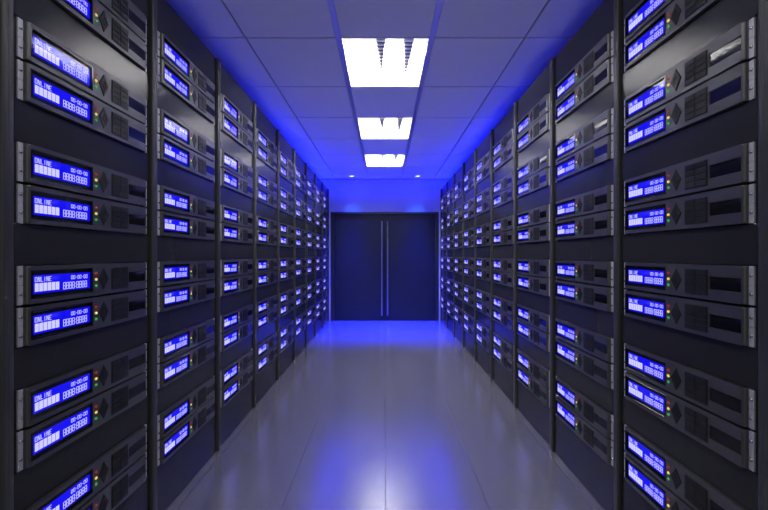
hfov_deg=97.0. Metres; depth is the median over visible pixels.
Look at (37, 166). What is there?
server
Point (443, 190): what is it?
rack
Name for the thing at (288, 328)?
server
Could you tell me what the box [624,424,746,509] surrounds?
server
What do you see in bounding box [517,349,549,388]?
server
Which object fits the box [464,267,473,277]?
server
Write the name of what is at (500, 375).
rack
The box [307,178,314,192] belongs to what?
server
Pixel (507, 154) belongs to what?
server
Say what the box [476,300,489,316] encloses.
server
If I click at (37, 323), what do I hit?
server
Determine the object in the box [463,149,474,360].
rack
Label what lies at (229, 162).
server
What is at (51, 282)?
server
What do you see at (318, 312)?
server
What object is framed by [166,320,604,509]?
floor
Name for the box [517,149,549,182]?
server
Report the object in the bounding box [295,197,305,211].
server
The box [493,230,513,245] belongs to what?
server
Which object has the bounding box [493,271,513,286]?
server
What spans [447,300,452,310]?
server
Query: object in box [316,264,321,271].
server
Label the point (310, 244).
server
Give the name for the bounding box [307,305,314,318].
server
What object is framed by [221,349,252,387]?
server
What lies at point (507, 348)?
server
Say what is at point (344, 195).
wall
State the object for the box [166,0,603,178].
ceiling
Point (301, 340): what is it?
rack
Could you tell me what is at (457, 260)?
server
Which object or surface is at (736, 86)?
server
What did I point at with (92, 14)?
server
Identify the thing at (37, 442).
server
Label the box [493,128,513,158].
server
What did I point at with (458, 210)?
server
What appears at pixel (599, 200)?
server
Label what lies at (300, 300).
server
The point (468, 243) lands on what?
server
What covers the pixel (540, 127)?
server
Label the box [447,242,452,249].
server
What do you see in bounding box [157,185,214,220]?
server
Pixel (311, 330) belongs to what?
rack
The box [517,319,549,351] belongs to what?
server
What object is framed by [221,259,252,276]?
server
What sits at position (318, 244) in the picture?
server
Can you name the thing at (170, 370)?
server
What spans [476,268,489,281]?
server
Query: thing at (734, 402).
server
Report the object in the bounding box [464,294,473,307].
server
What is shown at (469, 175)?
server
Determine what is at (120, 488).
server
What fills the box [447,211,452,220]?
server
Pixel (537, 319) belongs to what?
server
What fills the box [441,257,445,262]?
server
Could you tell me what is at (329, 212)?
trim
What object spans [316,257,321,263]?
server
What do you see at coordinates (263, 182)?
server
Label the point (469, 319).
server
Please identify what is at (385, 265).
door
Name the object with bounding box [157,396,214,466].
server
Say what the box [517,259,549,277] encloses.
server
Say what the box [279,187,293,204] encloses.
server
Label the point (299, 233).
server
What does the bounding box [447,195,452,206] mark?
server
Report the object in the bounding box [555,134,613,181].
server
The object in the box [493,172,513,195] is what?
server
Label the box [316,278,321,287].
server
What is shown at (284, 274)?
server
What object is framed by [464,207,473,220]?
server
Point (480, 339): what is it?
server
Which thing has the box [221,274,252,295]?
server
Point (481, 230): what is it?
server
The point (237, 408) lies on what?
rack
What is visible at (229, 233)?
server
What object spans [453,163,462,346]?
rack
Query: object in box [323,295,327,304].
server
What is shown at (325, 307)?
server
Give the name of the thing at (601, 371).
server
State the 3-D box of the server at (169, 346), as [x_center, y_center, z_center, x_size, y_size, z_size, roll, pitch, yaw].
[-1.220,0.403,1.662,0.571,0.102,0.478,0,0,0]
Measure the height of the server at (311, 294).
0.102 m
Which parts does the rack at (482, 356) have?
post, blanking panel, blanking panel, blanking panel, blanking panel, blanking panel, blanking panel, blanking panel, post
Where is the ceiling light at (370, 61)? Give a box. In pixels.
[341,37,428,86]
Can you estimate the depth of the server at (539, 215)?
2.14 m
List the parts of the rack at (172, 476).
post, blanking panel, blanking panel, blanking panel, blanking panel, blanking panel, blanking panel, blanking panel, post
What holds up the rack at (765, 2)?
on the floor
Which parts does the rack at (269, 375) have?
blanking panel, blanking panel, blanking panel, blanking panel, blanking panel, blanking panel, blanking panel, post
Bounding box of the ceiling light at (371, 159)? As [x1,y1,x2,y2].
[364,154,404,165]
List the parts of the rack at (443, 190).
post, blanking panel, blanking panel, blanking panel, blanking panel, blanking panel, blanking panel, blanking panel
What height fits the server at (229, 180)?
0.102 m
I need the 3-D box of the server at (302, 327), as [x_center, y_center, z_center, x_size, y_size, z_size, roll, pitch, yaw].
[-1.220,0.835,3.834,0.571,0.102,0.478,0,0,0]
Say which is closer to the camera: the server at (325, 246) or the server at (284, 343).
the server at (284, 343)
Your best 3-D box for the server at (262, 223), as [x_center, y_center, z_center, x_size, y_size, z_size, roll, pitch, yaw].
[-1.220,-0.243,2.748,0.571,0.102,0.478,0,0,0]
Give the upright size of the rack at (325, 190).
2.220 m
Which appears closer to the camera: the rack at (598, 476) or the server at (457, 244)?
the rack at (598, 476)
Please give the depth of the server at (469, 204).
3.78 m
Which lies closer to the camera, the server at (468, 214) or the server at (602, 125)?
the server at (602, 125)
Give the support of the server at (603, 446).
in the rack at (598, 476)
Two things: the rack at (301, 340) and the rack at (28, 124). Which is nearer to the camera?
the rack at (28, 124)
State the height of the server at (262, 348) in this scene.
0.102 m
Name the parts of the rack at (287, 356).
blanking panel, blanking panel, blanking panel, blanking panel, blanking panel, blanking panel, blanking panel, post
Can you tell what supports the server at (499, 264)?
in the rack at (500, 375)
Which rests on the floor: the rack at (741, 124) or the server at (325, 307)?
the rack at (741, 124)
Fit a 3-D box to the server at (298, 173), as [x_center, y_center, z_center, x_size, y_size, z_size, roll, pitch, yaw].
[-1.220,-0.889,3.834,0.571,0.102,0.478,0,0,0]
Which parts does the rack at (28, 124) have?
post, mounting rail, blanking panel, blanking panel, blanking panel, blanking panel, blanking panel, blanking panel, blanking panel, mounting rail, post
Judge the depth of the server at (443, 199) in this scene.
5.44 m
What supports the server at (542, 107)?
in the rack at (529, 405)
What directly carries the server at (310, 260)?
in the rack at (311, 330)
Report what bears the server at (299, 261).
in the rack at (301, 340)
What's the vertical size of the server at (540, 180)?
0.102 m
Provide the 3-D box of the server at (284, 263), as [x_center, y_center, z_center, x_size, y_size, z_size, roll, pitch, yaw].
[-1.220,0.080,3.291,0.571,0.102,0.478,0,0,0]
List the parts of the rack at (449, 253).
post, blanking panel, blanking panel, blanking panel, blanking panel, blanking panel, blanking panel, blanking panel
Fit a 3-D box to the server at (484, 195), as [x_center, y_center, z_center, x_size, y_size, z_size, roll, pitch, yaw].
[1.228,-0.566,3.291,0.571,0.102,0.478,0,0,0]
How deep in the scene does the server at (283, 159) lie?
3.26 m
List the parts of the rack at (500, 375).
post, blanking panel, blanking panel, blanking panel, blanking panel, blanking panel, blanking panel, blanking panel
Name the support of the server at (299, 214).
in the rack at (301, 340)
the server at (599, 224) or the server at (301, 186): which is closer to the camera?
the server at (599, 224)
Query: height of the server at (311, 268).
0.102 m
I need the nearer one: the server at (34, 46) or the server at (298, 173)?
the server at (34, 46)
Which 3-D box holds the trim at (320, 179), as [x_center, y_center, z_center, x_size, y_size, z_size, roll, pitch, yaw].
[0.004,-1.276,5.730,3.900,0.012,0.014,0,0,0]
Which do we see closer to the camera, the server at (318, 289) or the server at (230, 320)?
the server at (230, 320)
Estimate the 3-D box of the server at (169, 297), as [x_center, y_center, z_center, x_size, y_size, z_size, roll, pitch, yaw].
[-1.220,0.189,1.662,0.571,0.102,0.478,0,0,0]
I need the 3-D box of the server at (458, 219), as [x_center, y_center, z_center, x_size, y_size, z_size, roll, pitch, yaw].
[1.228,-0.457,4.377,0.571,0.102,0.478,0,0,0]
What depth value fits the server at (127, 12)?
1.25 m
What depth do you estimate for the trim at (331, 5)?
2.31 m
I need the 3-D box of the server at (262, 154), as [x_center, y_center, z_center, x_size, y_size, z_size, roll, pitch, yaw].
[-1.220,-0.780,2.748,0.571,0.102,0.478,0,0,0]
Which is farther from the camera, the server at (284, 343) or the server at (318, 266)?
the server at (318, 266)
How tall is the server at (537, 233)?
0.102 m
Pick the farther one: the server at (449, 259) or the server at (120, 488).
the server at (449, 259)
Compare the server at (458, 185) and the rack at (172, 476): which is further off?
the server at (458, 185)
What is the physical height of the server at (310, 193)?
0.102 m
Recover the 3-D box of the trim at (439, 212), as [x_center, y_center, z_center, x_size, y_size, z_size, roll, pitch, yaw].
[0.928,0.192,5.732,0.022,1.834,0.010,0,0,0]
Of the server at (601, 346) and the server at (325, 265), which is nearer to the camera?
the server at (601, 346)
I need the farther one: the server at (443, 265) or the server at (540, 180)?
the server at (443, 265)
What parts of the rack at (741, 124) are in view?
post, mounting rail, blanking panel, blanking panel, blanking panel, blanking panel, blanking panel, blanking panel, blanking panel, mounting rail, post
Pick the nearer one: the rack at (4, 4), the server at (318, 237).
the rack at (4, 4)
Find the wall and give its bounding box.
[321,178,448,211]
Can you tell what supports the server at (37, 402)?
in the rack at (28, 124)
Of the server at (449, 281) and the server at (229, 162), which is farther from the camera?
the server at (449, 281)
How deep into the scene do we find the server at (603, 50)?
1.59 m
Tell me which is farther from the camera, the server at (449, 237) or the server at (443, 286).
the server at (443, 286)
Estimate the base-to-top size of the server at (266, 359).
0.102 m
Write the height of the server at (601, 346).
0.102 m
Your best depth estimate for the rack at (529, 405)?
2.23 m
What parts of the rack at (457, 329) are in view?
post, blanking panel, blanking panel, blanking panel, blanking panel, blanking panel, blanking panel, blanking panel, post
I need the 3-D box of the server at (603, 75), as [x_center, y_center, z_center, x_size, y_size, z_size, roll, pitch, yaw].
[1.228,-0.780,1.662,0.571,0.102,0.478,0,0,0]
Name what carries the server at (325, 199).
in the rack at (325, 190)
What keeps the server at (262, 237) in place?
in the rack at (269, 375)
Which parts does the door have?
handle, handle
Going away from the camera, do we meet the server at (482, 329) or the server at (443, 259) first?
the server at (482, 329)
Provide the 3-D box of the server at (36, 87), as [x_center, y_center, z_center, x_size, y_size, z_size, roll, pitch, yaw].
[-1.220,-0.457,1.119,0.571,0.102,0.478,0,0,0]
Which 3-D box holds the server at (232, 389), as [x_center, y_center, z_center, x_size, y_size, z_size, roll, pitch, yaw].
[-1.220,0.835,2.205,0.571,0.102,0.478,0,0,0]
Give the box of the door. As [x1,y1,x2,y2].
[331,212,438,320]
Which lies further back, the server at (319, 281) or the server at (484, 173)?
the server at (319, 281)
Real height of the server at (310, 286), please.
0.102 m
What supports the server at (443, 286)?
in the rack at (443, 190)
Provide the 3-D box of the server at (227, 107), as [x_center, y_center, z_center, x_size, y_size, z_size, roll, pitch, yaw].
[-1.220,-0.889,2.205,0.571,0.102,0.478,0,0,0]
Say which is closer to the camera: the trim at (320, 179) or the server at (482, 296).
the server at (482, 296)
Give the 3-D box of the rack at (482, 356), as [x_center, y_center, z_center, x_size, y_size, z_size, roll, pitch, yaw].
[1.379,-0.001,3.291,0.870,2.220,0.542,0,0,0]
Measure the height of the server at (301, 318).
0.102 m
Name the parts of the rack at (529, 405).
post, blanking panel, blanking panel, blanking panel, blanking panel, blanking panel, blanking panel, blanking panel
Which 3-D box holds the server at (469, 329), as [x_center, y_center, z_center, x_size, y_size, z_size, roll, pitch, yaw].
[1.228,0.835,3.834,0.571,0.102,0.478,0,0,0]
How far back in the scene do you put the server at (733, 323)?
1.03 m
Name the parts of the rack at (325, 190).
blanking panel, blanking panel, blanking panel, blanking panel, blanking panel, blanking panel, blanking panel, post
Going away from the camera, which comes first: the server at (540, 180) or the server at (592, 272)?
the server at (592, 272)
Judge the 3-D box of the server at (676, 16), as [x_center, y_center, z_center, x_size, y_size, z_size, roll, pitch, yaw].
[1.228,-0.780,1.119,0.571,0.102,0.478,0,0,0]
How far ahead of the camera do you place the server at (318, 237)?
4.86 m
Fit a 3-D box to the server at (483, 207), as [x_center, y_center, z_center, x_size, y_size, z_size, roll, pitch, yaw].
[1.228,-0.457,3.291,0.571,0.102,0.478,0,0,0]
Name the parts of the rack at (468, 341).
post, blanking panel, blanking panel, blanking panel, blanking panel, blanking panel, blanking panel, blanking panel, post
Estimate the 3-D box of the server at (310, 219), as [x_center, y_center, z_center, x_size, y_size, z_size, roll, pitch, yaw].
[-1.220,-0.457,4.377,0.571,0.102,0.478,0,0,0]
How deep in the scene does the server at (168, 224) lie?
1.60 m
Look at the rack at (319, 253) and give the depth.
5.05 m
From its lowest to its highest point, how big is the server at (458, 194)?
0.102 m
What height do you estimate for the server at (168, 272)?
0.102 m
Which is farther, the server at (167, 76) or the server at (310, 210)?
the server at (310, 210)
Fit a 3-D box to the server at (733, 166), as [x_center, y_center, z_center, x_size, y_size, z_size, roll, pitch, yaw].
[1.228,-0.243,1.119,0.571,0.102,0.478,0,0,0]
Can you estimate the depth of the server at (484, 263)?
3.25 m
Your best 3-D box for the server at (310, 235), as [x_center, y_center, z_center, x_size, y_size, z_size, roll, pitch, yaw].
[-1.220,-0.243,4.377,0.571,0.102,0.478,0,0,0]
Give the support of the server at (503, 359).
in the rack at (500, 375)
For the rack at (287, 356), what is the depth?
3.33 m
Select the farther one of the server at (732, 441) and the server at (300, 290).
the server at (300, 290)
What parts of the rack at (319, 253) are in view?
blanking panel, blanking panel, blanking panel, blanking panel, blanking panel, blanking panel, blanking panel, post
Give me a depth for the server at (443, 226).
5.44 m
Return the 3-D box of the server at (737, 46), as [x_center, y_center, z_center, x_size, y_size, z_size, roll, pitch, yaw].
[1.228,-0.566,1.119,0.571,0.102,0.478,0,0,0]
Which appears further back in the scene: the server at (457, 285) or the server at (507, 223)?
the server at (457, 285)
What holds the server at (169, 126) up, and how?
in the rack at (172, 476)
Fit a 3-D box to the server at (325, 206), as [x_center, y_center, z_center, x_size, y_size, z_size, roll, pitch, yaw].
[-1.220,-0.780,5.463,0.571,0.102,0.478,0,0,0]
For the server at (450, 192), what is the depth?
4.90 m
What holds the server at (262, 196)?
in the rack at (269, 375)
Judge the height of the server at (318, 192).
0.102 m
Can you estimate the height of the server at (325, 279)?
0.102 m
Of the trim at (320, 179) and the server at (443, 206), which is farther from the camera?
the trim at (320, 179)
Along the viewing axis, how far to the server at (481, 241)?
3.26 m
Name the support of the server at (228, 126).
in the rack at (237, 408)
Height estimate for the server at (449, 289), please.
0.102 m
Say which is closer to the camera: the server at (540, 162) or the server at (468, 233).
the server at (540, 162)
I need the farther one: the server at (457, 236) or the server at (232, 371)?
the server at (457, 236)
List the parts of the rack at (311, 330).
blanking panel, blanking panel, blanking panel, blanking panel, blanking panel, blanking panel, blanking panel, post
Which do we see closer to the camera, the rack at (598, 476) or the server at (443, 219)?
the rack at (598, 476)
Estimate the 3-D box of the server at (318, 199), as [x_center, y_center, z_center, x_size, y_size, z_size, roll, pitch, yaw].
[-1.220,-0.780,4.920,0.571,0.102,0.478,0,0,0]
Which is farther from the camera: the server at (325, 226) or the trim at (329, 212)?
the trim at (329, 212)
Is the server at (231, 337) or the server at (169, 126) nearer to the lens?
the server at (169, 126)
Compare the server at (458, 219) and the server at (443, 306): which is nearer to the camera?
the server at (458, 219)
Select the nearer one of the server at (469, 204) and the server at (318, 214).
the server at (469, 204)
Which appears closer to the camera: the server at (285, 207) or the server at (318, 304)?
the server at (285, 207)
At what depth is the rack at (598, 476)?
1.65 m
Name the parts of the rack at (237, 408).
post, blanking panel, blanking panel, blanking panel, blanking panel, blanking panel, blanking panel, blanking panel, post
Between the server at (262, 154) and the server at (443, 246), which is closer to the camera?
the server at (262, 154)
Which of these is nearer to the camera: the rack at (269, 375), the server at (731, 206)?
the server at (731, 206)
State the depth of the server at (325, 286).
5.43 m
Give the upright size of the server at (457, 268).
0.102 m
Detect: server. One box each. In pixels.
[16,17,146,125]
[16,59,146,152]
[16,142,146,206]
[16,184,146,233]
[16,262,146,305]
[16,290,146,347]
[16,343,146,429]
[16,371,146,471]
[25,424,146,509]
[52,0,146,71]
[77,451,146,509]
[97,0,146,44]
[157,31,214,103]
[157,57,214,124]
[157,108,214,162]
[157,134,214,181]
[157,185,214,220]
[157,211,214,239]
[157,260,214,285]
[157,280,214,311]
[157,318,214,362]
[157,338,214,388]
[157,376,214,439]
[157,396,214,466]
[221,94,252,136]
[221,112,252,152]
[221,149,252,182]
[221,168,252,197]
[221,204,252,227]
[221,223,252,242]
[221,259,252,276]
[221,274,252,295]
[221,304,252,332]
[221,319,252,351]
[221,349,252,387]
[221,365,252,406]
[256,128,276,158]
[256,143,276,171]
[256,172,276,195]
[256,187,276,208]
[256,215,276,232]
[256,230,276,245]
[256,258,276,272]
[256,271,276,286]
[256,295,276,315]
[256,308,276,330]
[256,332,276,359]
[256,345,276,373]
[279,151,293,173]
[279,163,293,184]
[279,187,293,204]
[279,199,293,215]
[279,222,293,235]
[279,235,293,246]
[279,258,293,269]
[279,268,293,281]
[279,289,293,304]
[279,299,293,316]
[279,320,293,340]
[279,331,293,352]
[295,167,305,184]
[295,177,305,193]
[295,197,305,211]
[295,207,305,220]
[295,227,305,238]
[295,238,305,247]
[295,257,305,266]
[295,267,305,277]
[295,284,305,297]
[295,294,305,307]
[295,312,305,327]
[295,321,305,337]
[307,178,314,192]
[307,187,314,200]
[307,205,314,216]
[307,213,314,224]
[307,231,314,240]
[307,240,314,248]
[307,257,314,265]
[307,265,314,274]
[307,281,314,291]
[307,289,314,300]
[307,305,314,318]
[307,313,314,326]
[316,187,321,198]
[316,195,321,206]
[316,210,321,220]
[316,218,321,227]
[316,234,321,241]
[316,242,321,249]
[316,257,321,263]
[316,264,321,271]
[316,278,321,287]
[316,285,321,295]
[316,300,321,310]
[316,307,321,318]
[323,194,327,204]
[323,201,327,210]
[323,215,327,223]
[323,222,327,230]
[323,236,327,243]
[323,243,327,249]
[323,257,327,262]
[323,263,327,270]
[323,276,327,283]
[323,283,327,290]
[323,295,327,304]
[323,302,327,311]
[441,194,445,204]
[441,201,445,210]
[441,215,445,223]
[441,222,445,230]
[441,236,445,243]
[441,243,445,249]
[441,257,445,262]
[441,263,445,269]
[441,276,445,283]
[441,283,445,290]
[441,295,445,304]
[441,302,445,311]
[447,187,452,199]
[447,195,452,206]
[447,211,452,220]
[447,218,452,227]
[447,234,452,241]
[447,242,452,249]
[447,257,452,263]
[447,264,452,271]
[447,278,452,287]
[447,285,452,295]
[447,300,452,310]
[447,307,452,318]
[454,178,461,192]
[454,187,461,200]
[454,205,461,216]
[454,214,461,224]
[454,231,461,240]
[454,240,461,248]
[454,257,461,265]
[454,265,461,274]
[454,281,461,291]
[454,289,461,300]
[454,305,461,317]
[454,313,461,326]
[464,167,473,184]
[464,177,473,193]
[464,197,473,211]
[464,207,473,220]
[464,227,473,238]
[464,238,473,247]
[464,257,473,266]
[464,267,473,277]
[464,284,473,297]
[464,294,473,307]
[464,311,473,327]
[464,321,473,337]
[476,151,489,173]
[476,163,489,183]
[476,187,489,204]
[476,199,489,215]
[476,222,489,235]
[476,235,489,246]
[476,258,489,268]
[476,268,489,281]
[476,289,489,304]
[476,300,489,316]
[476,320,489,340]
[476,331,489,352]
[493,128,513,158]
[493,143,513,171]
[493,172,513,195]
[493,187,513,208]
[493,215,513,232]
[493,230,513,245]
[493,258,513,272]
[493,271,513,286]
[493,295,513,315]
[493,308,513,330]
[493,332,513,359]
[493,345,513,373]
[517,93,549,136]
[517,112,549,152]
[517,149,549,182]
[517,167,549,197]
[517,204,549,227]
[517,223,549,242]
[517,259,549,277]
[517,274,549,295]
[517,304,549,332]
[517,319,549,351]
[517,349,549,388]
[517,365,549,407]
[555,57,613,124]
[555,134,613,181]
[555,185,613,220]
[555,211,613,239]
[555,260,613,285]
[555,318,613,362]
[555,376,613,439]
[556,31,613,103]
[556,108,613,162]
[556,280,613,311]
[556,338,613,388]
[556,396,613,466]
[624,0,673,44]
[624,0,719,71]
[624,17,755,125]
[624,59,755,152]
[624,142,755,206]
[624,184,755,233]
[624,262,755,305]
[624,290,755,347]
[624,343,755,429]
[624,371,755,471]
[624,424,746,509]
[624,451,693,509]
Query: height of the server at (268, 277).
0.102 m
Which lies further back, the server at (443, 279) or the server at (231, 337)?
the server at (443, 279)
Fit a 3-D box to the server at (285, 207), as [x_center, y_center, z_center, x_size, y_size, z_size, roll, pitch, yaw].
[-1.220,-0.457,3.291,0.571,0.102,0.478,0,0,0]
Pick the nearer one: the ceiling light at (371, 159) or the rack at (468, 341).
the rack at (468, 341)
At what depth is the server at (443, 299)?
5.44 m
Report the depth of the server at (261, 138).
2.70 m
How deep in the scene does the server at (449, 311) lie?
4.88 m
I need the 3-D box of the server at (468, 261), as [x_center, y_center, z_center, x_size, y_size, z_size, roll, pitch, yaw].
[1.228,0.080,3.834,0.571,0.102,0.478,0,0,0]
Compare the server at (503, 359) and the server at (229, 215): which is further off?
the server at (503, 359)
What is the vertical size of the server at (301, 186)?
0.102 m
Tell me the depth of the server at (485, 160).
3.25 m
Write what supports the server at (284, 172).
in the rack at (287, 356)
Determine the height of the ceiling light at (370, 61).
0.089 m
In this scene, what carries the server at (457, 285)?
in the rack at (457, 329)
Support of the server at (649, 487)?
in the rack at (741, 124)
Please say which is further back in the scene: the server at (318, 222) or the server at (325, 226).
the server at (325, 226)
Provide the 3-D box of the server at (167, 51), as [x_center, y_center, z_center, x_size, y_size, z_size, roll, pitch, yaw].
[-1.220,-0.889,1.662,0.571,0.102,0.478,0,0,0]
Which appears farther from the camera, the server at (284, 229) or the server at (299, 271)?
the server at (299, 271)
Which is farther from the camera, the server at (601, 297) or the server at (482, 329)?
the server at (482, 329)
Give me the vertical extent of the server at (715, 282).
0.102 m
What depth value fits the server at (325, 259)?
5.43 m
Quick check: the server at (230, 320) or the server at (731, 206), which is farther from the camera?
the server at (230, 320)
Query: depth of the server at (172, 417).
1.60 m
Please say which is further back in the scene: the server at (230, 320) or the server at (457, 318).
the server at (457, 318)
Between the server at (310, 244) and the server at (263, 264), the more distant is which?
the server at (310, 244)
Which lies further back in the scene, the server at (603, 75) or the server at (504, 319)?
the server at (504, 319)
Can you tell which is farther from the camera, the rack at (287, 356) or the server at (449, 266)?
the server at (449, 266)
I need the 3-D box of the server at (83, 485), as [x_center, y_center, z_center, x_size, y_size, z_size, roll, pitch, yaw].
[-1.220,0.726,1.119,0.571,0.102,0.478,0,0,0]
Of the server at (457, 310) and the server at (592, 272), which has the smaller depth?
the server at (592, 272)
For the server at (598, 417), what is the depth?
1.59 m
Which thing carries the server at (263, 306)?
in the rack at (269, 375)
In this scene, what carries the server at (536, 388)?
in the rack at (529, 405)
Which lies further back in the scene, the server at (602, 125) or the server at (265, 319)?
the server at (265, 319)
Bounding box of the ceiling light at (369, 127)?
[357,117,412,138]
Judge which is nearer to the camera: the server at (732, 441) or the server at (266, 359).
the server at (732, 441)
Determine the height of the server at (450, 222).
0.102 m
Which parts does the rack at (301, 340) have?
blanking panel, blanking panel, blanking panel, blanking panel, blanking panel, blanking panel, blanking panel, post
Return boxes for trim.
[320,179,449,179]
[327,0,442,178]
[329,212,330,320]
[439,212,439,320]
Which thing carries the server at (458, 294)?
in the rack at (457, 329)
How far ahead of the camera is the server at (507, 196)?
2.69 m
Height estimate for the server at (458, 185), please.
0.102 m
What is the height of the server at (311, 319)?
0.102 m
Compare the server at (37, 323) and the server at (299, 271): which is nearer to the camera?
the server at (37, 323)
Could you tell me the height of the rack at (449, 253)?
2.220 m
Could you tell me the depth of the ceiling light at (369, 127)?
3.44 m
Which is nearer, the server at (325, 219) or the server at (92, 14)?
the server at (92, 14)
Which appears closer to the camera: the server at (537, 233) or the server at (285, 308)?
the server at (537, 233)
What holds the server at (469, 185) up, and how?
in the rack at (468, 341)
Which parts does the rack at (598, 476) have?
post, mounting rail, blanking panel, blanking panel, blanking panel, blanking panel, blanking panel, blanking panel, blanking panel, post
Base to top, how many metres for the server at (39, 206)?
0.102 m
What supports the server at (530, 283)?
in the rack at (529, 405)
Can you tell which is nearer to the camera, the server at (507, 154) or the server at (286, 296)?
the server at (507, 154)
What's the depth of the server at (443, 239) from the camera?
5.44 m
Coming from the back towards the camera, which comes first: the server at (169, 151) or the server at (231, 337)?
the server at (231, 337)
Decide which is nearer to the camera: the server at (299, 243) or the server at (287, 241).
the server at (287, 241)
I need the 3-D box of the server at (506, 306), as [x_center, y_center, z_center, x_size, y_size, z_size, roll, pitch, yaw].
[1.228,0.403,2.748,0.571,0.102,0.478,0,0,0]
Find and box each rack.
[0,0,8,509]
[9,0,155,509]
[156,0,219,509]
[220,60,255,448]
[256,106,278,403]
[279,133,294,376]
[295,151,306,357]
[307,165,315,344]
[316,176,322,333]
[323,184,328,325]
[440,184,445,324]
[446,176,452,333]
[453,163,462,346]
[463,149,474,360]
[475,130,490,379]
[491,106,513,403]
[514,64,549,444]
[550,0,614,509]
[615,0,762,509]
[763,0,767,509]
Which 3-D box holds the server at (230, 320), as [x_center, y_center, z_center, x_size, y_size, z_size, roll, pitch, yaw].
[-1.220,0.403,2.205,0.571,0.102,0.478,0,0,0]
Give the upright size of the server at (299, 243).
0.102 m
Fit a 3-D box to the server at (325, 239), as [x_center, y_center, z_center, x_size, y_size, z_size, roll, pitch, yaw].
[-1.220,-0.243,5.463,0.571,0.102,0.478,0,0,0]
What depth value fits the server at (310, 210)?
4.35 m
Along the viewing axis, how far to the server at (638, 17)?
1.26 m
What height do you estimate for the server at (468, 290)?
0.102 m

